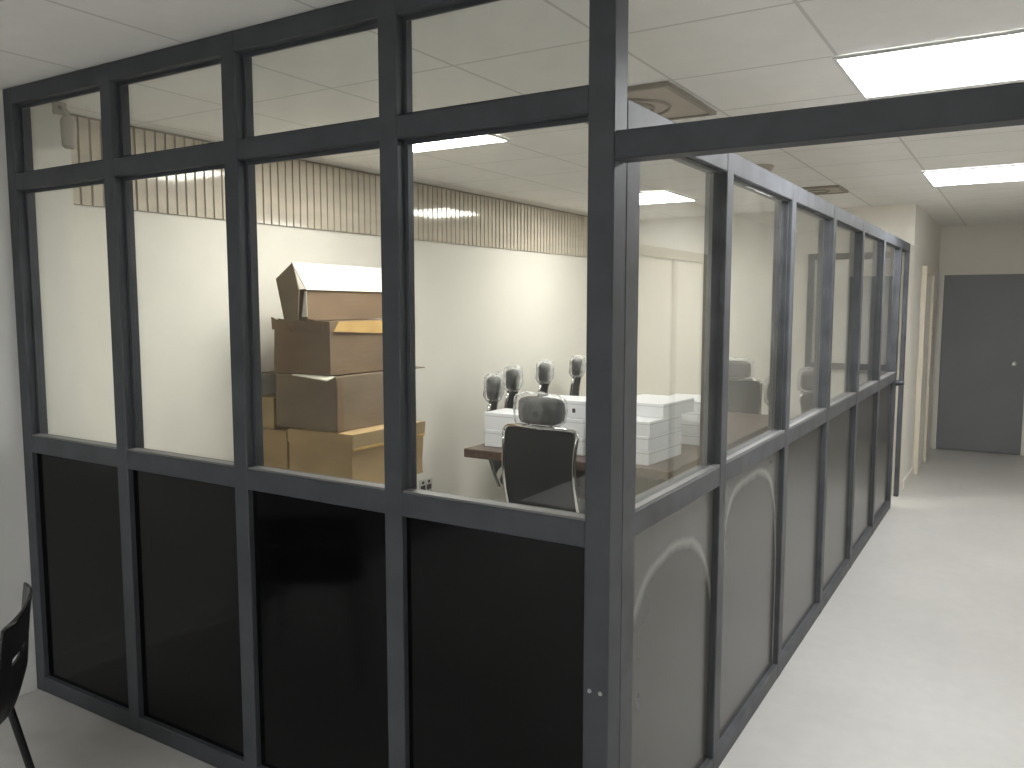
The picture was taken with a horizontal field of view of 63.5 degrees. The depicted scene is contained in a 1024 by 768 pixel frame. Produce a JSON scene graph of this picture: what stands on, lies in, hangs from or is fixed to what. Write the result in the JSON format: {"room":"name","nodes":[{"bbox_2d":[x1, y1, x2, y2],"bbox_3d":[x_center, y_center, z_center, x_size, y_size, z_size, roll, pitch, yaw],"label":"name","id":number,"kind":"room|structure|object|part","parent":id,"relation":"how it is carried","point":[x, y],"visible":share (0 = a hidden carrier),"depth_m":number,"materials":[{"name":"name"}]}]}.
{"room":"office","nodes":[
{"label":"office","id":0,"kind":"room"},
{"bbox_2d":[0,89,37,688],"bbox_3d":[-2.451,0.098,3.096,0.340,2.503,1.148,3,7,32],"label":"wall","id":1,"kind":"structure","parent":0,"point":[15,570],"depth_m":3.41,"materials":[{"name":"paint"}]},
{"bbox_2d":[18,664,36,696],"bbox_3d":[-2.321,1.298,3.089,0.012,0.115,1.074,3,7,32],"label":"baseboard","id":2,"kind":"structure","parent":1,"relation":"attached to","point":[29,684],"depth_m":3.51,"materials":[{"name":"paint"}]},
{"bbox_2d":[30,101,85,438],"bbox_3d":[-2.096,0.042,3.668,0.340,2.503,0.198,3,7,32],"label":"wall","id":3,"kind":"structure","parent":0,"point":[55,208],"depth_m":3.54,"materials":[{"name":"beige paint"}]},
{"bbox_2d":[52,101,76,148],"bbox_3d":[-1.882,-1.095,3.490,0.093,0.200,0.062,3,7,32],"label":"camera","id":4,"kind":"object","parent":3,"relation":"attached to","point":[68,128],"visible":0.9,"depth_m":3.47,"materials":[{"name":"white plastic"}]},
{"bbox_2d":[3,0,628,767],"bbox_3d":[-0.881,0.131,2.759,2.683,2.502,0.079,3,7,32],"label":"wall","id":5,"kind":"structure","parent":0,"point":[243,612],"depth_m":2.60,"materials":[{"name":"grey metal"}]},
{"bbox_3d":[-1.722,0.777,3.335,0.597,0.975,0.012,3,7,32],"label":"panel","id":6,"kind":"part","parent":5,"relation":"part of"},
{"bbox_3d":[-0.908,1.340,2.896,2.613,0.068,0.073,3,7,32],"label":"rail","id":7,"kind":"part","parent":5,"relation":"part of","materials":[{"name":"grey metal"}]},
{"bbox_3d":[-1.166,0.811,2.993,0.597,0.975,0.012,3,7,32],"label":"panel","id":8,"kind":"part","parent":5,"relation":"part of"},
{"bbox_3d":[-0.908,-1.084,2.659,2.613,0.065,0.073,3,7,32],"label":"rail","id":9,"kind":"part","parent":5,"relation":"part of","materials":[{"name":"grey metal"}]},
{"bbox_3d":[-0.908,0.310,2.795,2.613,0.069,0.073,3,7,32],"label":"sill rail","id":10,"kind":"part","parent":5,"relation":"part of","materials":[{"name":"grey metal"}]},
{"bbox_3d":[-0.610,0.844,2.651,0.596,0.975,0.012,3,7,32],"label":"panel","id":11,"kind":"part","parent":5,"relation":"part of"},
{"bbox_3d":[-0.054,0.878,2.309,0.597,0.975,0.012,3,7,32],"label":"panel","id":12,"kind":"part","parent":5,"relation":"part of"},
{"bbox_3d":[0.231,0.198,2.076,0.070,2.502,0.075,3,7,32],"label":"corner post","id":13,"kind":"part","parent":5,"relation":"part of","materials":[{"name":"grey metal"}]},
{"bbox_2d":[74,204,586,499],"bbox_3d":[-0.541,-0.221,6.351,0.150,2.503,6.020,3,7,32],"label":"wall","id":14,"kind":"structure","parent":0,"point":[480,311],"depth_m":4.96,"materials":[{"name":"beige paint"}]},
{"bbox_2d":[69,113,587,256],"bbox_3d":[-0.501,-1.256,6.154,0.016,0.402,5.880,3,7,32],"label":"slatted panel","id":15,"kind":"object","parent":14,"relation":"attached to","point":[300,193],"visible":0.73,"depth_m":5.15,"materials":[{"name":"white metal"}]},
{"bbox_2d":[419,477,431,489],"bbox_3d":[-0.639,0.752,6.129,0.013,0.100,0.150,3,7,32],"label":"wall socket","id":16,"kind":"object","parent":14,"relation":"attached to","point":[425,484],"visible":0.92,"depth_m":6.13,"materials":[{"name":"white plastic"}]},
{"bbox_2d":[0,0,1023,225],"bbox_3d":[0.170,-1.213,3.024,5.040,0.120,16.100,3,7,32],"label":"ceiling","id":17,"kind":"structure","parent":0,"point":[735,57],"depth_m":3.07,"materials":[{"name":"tile"}]},
{"bbox_2d":[413,134,510,152],"bbox_3d":[-0.448,-1.262,4.212,0.640,0.010,0.650,3,7,32],"label":"recessed light","id":18,"kind":"object","parent":17,"relation":"in","point":[487,139],"visible":0.36,"depth_m":4.39,"materials":[{"name":"white plastic"}]},
{"bbox_2d":[586,81,716,123],"bbox_3d":[0.513,-1.196,3.587,0.575,0.019,0.590,3,7,32],"label":"ceiling vent","id":19,"kind":"object","parent":17,"relation":"in","point":[665,99],"visible":0.33,"depth_m":3.46,"materials":[{"name":"white metal"}]},
{"bbox_3d":[0.513,-1.201,3.586,0.531,0.010,0.546,3,7,32],"label":"plate","id":20,"kind":"part","parent":19,"relation":"part of","materials":[{"name":"white metal"}]},
{"bbox_2d":[640,190,697,204],"bbox_3d":[1.090,-1.506,6.706,0.620,0.010,0.690,3,7,32],"label":"recessed light","id":21,"kind":"object","parent":17,"relation":"in","point":[663,196],"visible":0.51,"depth_m":6.64,"materials":[{"name":"white plastic"}]},
{"bbox_2d":[756,164,773,171],"bbox_3d":[1.550,-1.339,5.167,0.170,0.045,0.170,3,7,32],"label":"smoke detector","id":22,"kind":"object","parent":17,"relation":"attached to","point":[769,167],"visible":0.31,"depth_m":5.09,"materials":[{"name":"white plastic"}]},
{"bbox_2d":[801,185,848,194],"bbox_3d":[2.307,-1.455,6.233,0.370,0.019,0.380,3,7,32],"label":"ceiling vent","id":23,"kind":"object","parent":17,"relation":"in","point":[831,189],"visible":0.79,"depth_m":6.15,"materials":[{"name":"white metal"}]},
{"bbox_3d":[2.307,-1.460,6.233,0.326,0.010,0.336,3,7,32],"label":"plate","id":24,"kind":"part","parent":23,"relation":"part of","materials":[{"name":"white metal"}]},
{"bbox_2d":[832,29,1023,98],"bbox_3d":[1.560,-1.141,2.977,0.650,0.010,0.650,3,7,32],"label":"recessed light","id":25,"kind":"object","parent":17,"relation":"in","point":[998,57],"visible":1,"depth_m":2.95,"materials":[{"name":"white plastic"}]},
{"bbox_2d":[921,164,1023,186],"bbox_3d":[3.135,-1.389,5.513,0.660,0.010,0.740,3,7,32],"label":"recessed light","id":26,"kind":"object","parent":17,"relation":"in","point":[1003,173],"visible":1,"depth_m":5.49,"materials":[{"name":"white plastic"}]},
{"bbox_2d":[0,448,1023,767],"bbox_3d":[0.170,1.397,3.280,5.040,0.120,16.100,3,7,32],"label":"floor","id":27,"kind":"structure","parent":0,"point":[915,659],"depth_m":3.75,"materials":[{"name":"plastic"}]},
{"bbox_2d":[0,582,34,767],"bbox_3d":[-1.698,1.036,2.424,0.534,0.772,0.475,-2,6,-23],"label":"plastic chair","id":28,"kind":"object","parent":27,"relation":"on","point":[14,637],"visible":1,"depth_m":2.38,"materials":[{"name":"black plastic"}]},
{"bbox_3d":[-1.611,1.177,2.687,0.035,0.439,0.154,4,7,33],"label":"leg","id":29,"kind":"part","parent":28,"relation":"part of","materials":[{"name":"black plastic"}]},
{"bbox_2d":[483,372,504,486],"bbox_3d":[0.127,0.510,5.672,0.648,1.177,0.617,1,6,6],"label":"office chair","id":30,"kind":"object","parent":27,"relation":"on","point":[494,385],"visible":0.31,"depth_m":5.56,"materials":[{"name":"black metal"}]},
{"bbox_3d":[-0.106,0.382,5.682,0.110,0.562,0.480,1,6,6],"label":"frame","id":31,"kind":"part","parent":30,"relation":"part of","materials":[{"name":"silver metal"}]},
{"bbox_3d":[-0.126,0.356,5.682,0.095,0.485,0.440,1,6,6],"label":"backrest","id":32,"kind":"part","parent":30,"relation":"part of","materials":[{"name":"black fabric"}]},
{"bbox_2d":[503,365,522,408],"bbox_3d":[0.254,0.450,6.289,0.648,1.177,0.617,1,6,10],"label":"office chair","id":33,"kind":"object","parent":27,"relation":"on","point":[513,376],"visible":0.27,"depth_m":6.23,"materials":[{"name":"black fabric"}]},
{"bbox_3d":[0.023,0.320,6.316,0.110,0.562,0.480,1,6,10],"label":"frame","id":34,"kind":"part","parent":33,"relation":"part of","materials":[{"name":"silver metal"}]},
{"bbox_3d":[0.003,0.294,6.317,0.095,0.485,0.440,1,6,10],"label":"backrest","id":35,"kind":"part","parent":33,"relation":"part of","materials":[{"name":"black fabric"}]},
{"bbox_2d":[502,391,584,513],"bbox_3d":[0.290,0.606,4.693,0.617,1.177,0.648,4,7,33],"label":"office chair","id":36,"kind":"object","parent":27,"relation":"on","point":[539,462],"visible":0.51,"depth_m":4.41,"materials":[{"name":"black fabric"}]},
{"bbox_3d":[0.151,0.475,4.466,0.440,0.485,0.095,4,7,33],"label":"backrest","id":37,"kind":"part","parent":36,"relation":"part of","materials":[{"name":"black fabric"}]},
{"bbox_3d":[0.162,0.499,4.485,0.480,0.562,0.110,4,7,33],"label":"frame","id":38,"kind":"part","parent":36,"relation":"part of","materials":[{"name":"silver metal"}]},
{"bbox_3d":[0.310,0.731,4.734,0.500,0.075,0.480,4,7,33],"label":"seat","id":39,"kind":"part","parent":36,"relation":"part of","materials":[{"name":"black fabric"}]},
{"bbox_2d":[535,359,553,396],"bbox_3d":[0.520,0.390,6.901,0.648,1.177,0.617,1,6,12],"label":"office chair","id":40,"kind":"object","parent":27,"relation":"on","point":[544,369],"visible":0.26,"depth_m":6.84,"materials":[{"name":"black fabric"}]},
{"bbox_3d":[0.271,0.233,6.937,0.095,0.485,0.440,1,6,12],"label":"backrest","id":41,"kind":"part","parent":40,"relation":"part of","materials":[{"name":"black fabric"}]},
{"bbox_3d":[0.290,0.259,6.935,0.110,0.562,0.480,1,6,12],"label":"frame","id":42,"kind":"part","parent":40,"relation":"part of","materials":[{"name":"silver metal"}]},
{"bbox_2d":[569,355,585,395],"bbox_3d":[0.838,0.332,7.492,0.648,1.177,0.617,1,6,14],"label":"office chair","id":43,"kind":"object","parent":27,"relation":"on","point":[577,364],"visible":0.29,"depth_m":7.46,"materials":[{"name":"black fabric"}]},
{"bbox_3d":[0.610,0.200,7.534,0.110,0.562,0.480,1,6,14],"label":"frame","id":44,"kind":"part","parent":43,"relation":"part of","materials":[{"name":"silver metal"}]},
{"bbox_3d":[0.590,0.174,7.536,0.095,0.485,0.440,1,6,14],"label":"backrest","id":45,"kind":"part","parent":43,"relation":"part of","materials":[{"name":"black fabric"}]},
{"bbox_2d":[464,412,767,498],"bbox_3d":[0.954,0.702,5.923,1.355,0.750,2.585,3,7,32],"label":"conference table","id":46,"kind":"object","parent":27,"relation":"on","point":[741,427],"visible":0.16,"depth_m":5.14,"materials":[{"name":"brown wood"}]},
{"bbox_2d":[485,429,501,447],"bbox_3d":[0.028,0.337,5.237,0.332,0.107,0.237,3,6,30],"label":"carton","id":47,"kind":"object","parent":46,"relation":"on","point":[493,438],"visible":0.23,"depth_m":5.18,"materials":[{"name":"white cardboard"}]},
{"bbox_2d":[484,408,534,429],"bbox_3d":[0.028,0.229,5.226,0.332,0.107,0.237,4,7,33],"label":"carton","id":48,"kind":"object","parent":47,"relation":"on","point":[495,419],"visible":0.49,"depth_m":5.17,"materials":[{"name":"white cardboard"}]},
{"bbox_2d":[577,437,585,455],"bbox_3d":[0.345,0.354,5.066,0.332,0.107,0.237,4,7,33],"label":"carton","id":49,"kind":"object","parent":46,"relation":"on","point":[582,441],"visible":0.19,"depth_m":4.89,"materials":[{"name":"white cardboard"}]},
{"bbox_2d":[539,418,585,437],"bbox_3d":[0.345,0.245,5.055,0.332,0.107,0.237,3,7,32],"label":"carton","id":50,"kind":"object","parent":49,"relation":"on","point":[579,425],"visible":0.23,"depth_m":4.89,"materials":[{"name":"white cardboard"}]},
{"bbox_2d":[544,395,585,418],"bbox_3d":[0.344,0.137,5.044,0.332,0.107,0.238,3,6,30],"label":"carton","id":51,"kind":"object","parent":50,"relation":"on","point":[576,405],"visible":0.44,"depth_m":4.90,"materials":[{"name":"white cardboard"}]},
{"bbox_3d":[0.556,0.792,5.284,0.515,0.695,0.120,3,7,32],"label":"leg panel","id":52,"kind":"part","parent":46,"relation":"part of","materials":[{"name":"brown wood"}]},
{"bbox_3d":[0.954,0.670,5.920,0.060,0.574,1.285,3,7,32],"label":"modesty panel","id":53,"kind":"part","parent":46,"relation":"part of","materials":[{"name":"brown wood"}]},
{"bbox_2d":[636,441,680,465],"bbox_3d":[0.747,0.388,4.854,0.342,0.081,0.432,4,7,36],"label":"carton","id":54,"kind":"object","parent":46,"relation":"on","point":[660,454],"visible":0.46,"depth_m":4.67,"materials":[{"name":"white cardboard"}]},
{"bbox_2d":[636,428,681,450],"bbox_3d":[0.747,0.306,4.846,0.342,0.081,0.432,4,7,37],"label":"carton","id":55,"kind":"object","parent":54,"relation":"on","point":[644,443],"visible":0.46,"depth_m":4.67,"materials":[{"name":"white cardboard"}]},
{"bbox_2d":[636,414,681,436],"bbox_3d":[0.747,0.225,4.838,0.342,0.081,0.432,4,7,35],"label":"carton","id":56,"kind":"object","parent":55,"relation":"on","point":[645,426],"visible":0.48,"depth_m":4.67,"materials":[{"name":"white cardboard"}]},
{"bbox_2d":[637,394,693,418],"bbox_3d":[0.847,0.130,4.962,0.342,0.081,0.432,4,7,36],"label":"carton","id":57,"kind":"object","parent":56,"relation":"on","point":[648,405],"visible":0.71,"depth_m":4.81,"materials":[{"name":"white cardboard"}]},
{"bbox_2d":[681,433,699,445],"bbox_3d":[1.178,0.336,5.444,0.332,0.070,0.362,3,7,31],"label":"carton","id":58,"kind":"object","parent":46,"relation":"on","point":[688,439],"visible":0.04,"depth_m":5.26,"materials":[{"name":"white cardboard"}]},
{"bbox_2d":[680,422,699,434],"bbox_3d":[1.178,0.265,5.437,0.332,0.070,0.362,4,7,32],"label":"carton","id":59,"kind":"object","parent":58,"relation":"on","point":[688,428],"visible":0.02,"depth_m":5.25,"materials":[{"name":"white cardboard"}]},
{"bbox_2d":[682,412,699,422],"bbox_3d":[1.178,0.194,5.430,0.332,0.070,0.362,3,7,32],"label":"carton","id":60,"kind":"object","parent":59,"relation":"on","point":[689,417],"visible":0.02,"depth_m":5.24,"materials":[{"name":"white cardboard"}]},
{"bbox_2d":[670,394,700,411],"bbox_3d":[1.178,0.123,5.423,0.332,0.070,0.362,3,6,30],"label":"carton","id":61,"kind":"object","parent":60,"relation":"on","point":[697,398],"visible":0.14,"depth_m":5.37,"materials":[{"name":"white cardboard"}]},
{"bbox_2d":[728,357,762,413],"bbox_3d":[1.815,0.373,7.072,0.617,1.177,0.648,4,7,34],"label":"office chair","id":62,"kind":"object","parent":27,"relation":"on","point":[744,393],"visible":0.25,"depth_m":7.21,"materials":[{"name":"black fabric"}]},
{"bbox_3d":[1.956,0.201,7.268,0.440,0.485,0.095,4,7,34],"label":"backrest","id":63,"kind":"part","parent":62,"relation":"part of","materials":[{"name":"black fabric"}]},
{"bbox_3d":[1.945,0.228,7.253,0.480,0.562,0.110,4,7,34],"label":"frame","id":64,"kind":"part","parent":62,"relation":"part of","materials":[{"name":"silver metal"}]},
{"bbox_2d":[763,377,768,405],"bbox_3d":[1.512,0.517,5.602,0.648,1.177,0.617,3,6,26],"label":"office chair","id":65,"kind":"object","parent":27,"relation":"on","point":[767,381],"visible":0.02,"depth_m":5.37,"materials":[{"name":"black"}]},
{"bbox_2d":[797,366,813,413],"bbox_3d":[2.059,0.437,6.422,0.648,1.177,0.617,5,7,40],"label":"office chair","id":66,"kind":"object","parent":27,"relation":"on","point":[805,398],"visible":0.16,"depth_m":6.11,"materials":[{"name":"black fabric"}]},
{"bbox_3d":[2.239,0.325,6.261,0.110,0.562,0.480,5,7,40],"label":"frame","id":67,"kind":"part","parent":66,"relation":"part of","materials":[{"name":"silver metal"}]},
{"bbox_3d":[2.255,0.301,6.246,0.095,0.485,0.440,5,7,40],"label":"backrest","id":68,"kind":"part","parent":66,"relation":"part of","materials":[{"name":"black fabric"}]},
{"bbox_2d":[892,244,913,494],"bbox_3d":[3.388,-0.121,7.164,0.052,2.145,0.285,3,7,32],"label":"wall pier","id":69,"kind":"object","parent":27,"relation":"on","point":[911,245],"visible":0.57,"depth_m":7.12,"materials":[{"name":"beige paint"}]},
{"bbox_3d":[-0.897,1.028,4.740,0.463,0.328,0.499,3,7,32],"label":"cardboard box","id":70,"kind":"object","parent":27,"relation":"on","visible":0},
{"bbox_3d":[-0.903,0.700,4.705,0.455,0.328,0.505,3,7,32],"label":"cardboard box","id":71,"kind":"object","parent":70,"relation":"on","visible":0},
{"bbox_2d":[287,421,424,483],"bbox_3d":[-0.872,0.381,4.700,0.484,0.304,0.616,3,7,32],"label":"cardboard box","id":72,"kind":"object","parent":71,"relation":"on","point":[358,454],"visible":0.58,"depth_m":4.45,"materials":[{"name":"brown cardboard"}]},
{"bbox_3d":[-1.033,0.307,4.430,0.477,0.096,0.003,3,7,32],"label":"lid","id":73,"kind":"part","parent":72,"relation":"part of","materials":[{"name":"beige cardboard"}]},
{"bbox_2d":[261,366,424,432],"bbox_3d":[-0.991,0.060,4.856,0.647,0.300,0.830,3,7,32],"label":"cardboard box","id":74,"kind":"object","parent":72,"relation":"on","point":[343,402],"visible":0.76,"depth_m":4.50,"materials":[{"name":"brown cardboard"}]},
{"bbox_2d":[271,317,382,374],"bbox_3d":[-0.977,-0.233,4.720,0.437,0.306,0.642,3,7,32],"label":"cardboard box","id":75,"kind":"object","parent":74,"relation":"on","point":[308,346],"visible":0.87,"depth_m":4.48,"materials":[{"name":"brown cardboard"}]},
{"bbox_2d":[276,262,381,320],"bbox_3d":[-0.986,-0.526,4.743,0.193,0.311,0.784,3,7,32],"label":"cardboard box","id":76,"kind":"object","parent":75,"relation":"on","point":[331,292],"visible":0.79,"depth_m":4.57,"materials":[{"name":"brown cardboard"}]},
{"bbox_3d":[-1.261,0.879,4.880,0.263,0.598,0.418,3,7,32],"label":"cardboard box","id":77,"kind":"object","parent":27,"relation":"on","visible":0},
{"bbox_2d":[263,427,291,469],"bbox_3d":[-1.255,0.409,4.830,0.281,0.343,0.417,3,7,32],"label":"cardboard box","id":78,"kind":"object","parent":77,"relation":"on","point":[275,441],"visible":0.16,"depth_m":4.62,"materials":[{"name":"brown cardboard"}]},
{"bbox_2d":[262,393,285,428],"bbox_3d":[-1.294,0.144,4.845,0.173,0.178,0.423,3,7,32],"label":"cardboard box","id":79,"kind":"object","parent":78,"relation":"on","point":[268,400],"visible":0.2,"depth_m":4.64,"materials":[{"name":"brown cardboard"}]},
{"bbox_2d":[619,98,909,767],"bbox_3d":[1.803,0.133,4.571,0.135,2.146,5.810,3,7,32],"label":"wall","id":80,"kind":"structure","parent":0,"point":[729,562],"depth_m":3.16,"materials":[{"name":"grey metal"}]},
{"bbox_3d":[0.489,0.855,2.547,0.012,0.975,0.723,3,7,32],"label":"panel","id":81,"kind":"part","parent":80,"relation":"part of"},
{"bbox_3d":[0.929,0.785,3.255,0.012,0.975,0.830,3,7,32],"label":"panel","id":82,"kind":"part","parent":80,"relation":"part of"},
{"bbox_3d":[1.642,0.156,4.370,0.073,0.069,5.293,3,7,32],"label":"sill rail","id":83,"kind":"part","parent":80,"relation":"part of","materials":[{"name":"grey metal"}]},
{"bbox_3d":[1.777,-0.902,4.486,0.073,0.071,5.808,3,7,32],"label":"rail","id":84,"kind":"part","parent":80,"relation":"part of","materials":[{"name":"grey metal"}]},
{"bbox_3d":[1.642,1.186,4.471,0.073,0.068,5.293,3,7,32],"label":"rail","id":85,"kind":"part","parent":80,"relation":"part of","materials":[{"name":"grey metal"}]},
{"bbox_3d":[1.395,0.712,4.004,0.012,0.975,0.820,3,7,32],"label":"panel","id":86,"kind":"part","parent":80,"relation":"part of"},
{"bbox_3d":[1.859,0.639,4.751,0.012,0.975,0.825,3,7,32],"label":"panel","id":87,"kind":"part","parent":80,"relation":"part of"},
{"bbox_3d":[2.324,0.566,5.500,0.012,0.975,0.825,3,7,32],"label":"panel","id":88,"kind":"part","parent":80,"relation":"part of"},
{"bbox_3d":[2.791,0.492,6.252,0.012,0.975,0.830,3,7,32],"label":"panel","id":89,"kind":"part","parent":80,"relation":"part of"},
{"bbox_3d":[2.792,-0.541,6.150,0.006,0.979,0.830,3,7,32],"label":"glass pane","id":90,"kind":"part","parent":80,"relation":"part of","materials":[{"name":"clear glass"}]},
{"bbox_3d":[3.304,-0.105,7.008,0.035,2.144,0.067,3,7,32],"label":"door post","id":91,"kind":"part","parent":80,"relation":"part of","materials":[{"name":"grey metal"}]},
{"bbox_2d":[637,204,917,487],"bbox_3d":[2.296,-0.388,8.057,2.872,2.503,0.120,3,7,32],"label":"wall","id":92,"kind":"structure","parent":0,"point":[671,250],"depth_m":8.03,"materials":[{"name":"beige paint"}]},
{"bbox_2d":[805,252,872,369],"bbox_3d":[3.061,-0.655,7.461,0.770,1.050,0.040,3,7,32],"label":"window","id":93,"kind":"structure","parent":92,"relation":"in","point":[841,259],"depth_m":7.52,"materials":[{"name":"glass"}]},
{"bbox_2d":[615,82,1023,162],"bbox_3d":[0.924,-0.527,1.569,1.563,0.067,0.065,3,7,32],"label":"header beam","id":94,"kind":"structure","parent":0,"point":[995,106],"depth_m":1.70,"materials":[{"name":"grey metal"}]},
{"bbox_2d":[905,206,940,476],"bbox_3d":[4.124,-0.421,8.395,0.120,2.503,2.380,3,7,32],"label":"wall","id":95,"kind":"structure","parent":0,"point":[928,231],"depth_m":7.79,"materials":[{"name":"paint"}]},
{"bbox_2d":[903,467,913,488],"bbox_3d":[3.679,0.867,7.675,0.010,0.080,0.720,3,7,32],"label":"baseboard","id":96,"kind":"structure","parent":95,"relation":"attached to","point":[909,475],"depth_m":7.62,"materials":[{"name":"paint"}]},
{"bbox_2d":[913,266,935,474],"bbox_3d":[4.110,-0.153,8.241,0.045,2.000,0.840,3,7,32],"label":"door","id":97,"kind":"structure","parent":95,"relation":"in","point":[928,273],"depth_m":8.21,"materials":[{"name":"paint"}]},
{"bbox_2d":[930,223,1023,453],"bbox_3d":[5.499,-0.481,9.011,1.808,2.503,0.120,3,7,32],"label":"wall","id":98,"kind":"structure","parent":0,"point":[990,247],"depth_m":9.08,"materials":[{"name":"paint"}]},
{"bbox_2d":[932,271,1023,455],"bbox_3d":[5.170,-0.232,9.096,0.890,1.990,0.123,3,7,32],"label":"door","id":99,"kind":"structure","parent":98,"relation":"in","point":[979,406],"depth_m":9.12,"materials":[{"name":"metal"}]}
]}

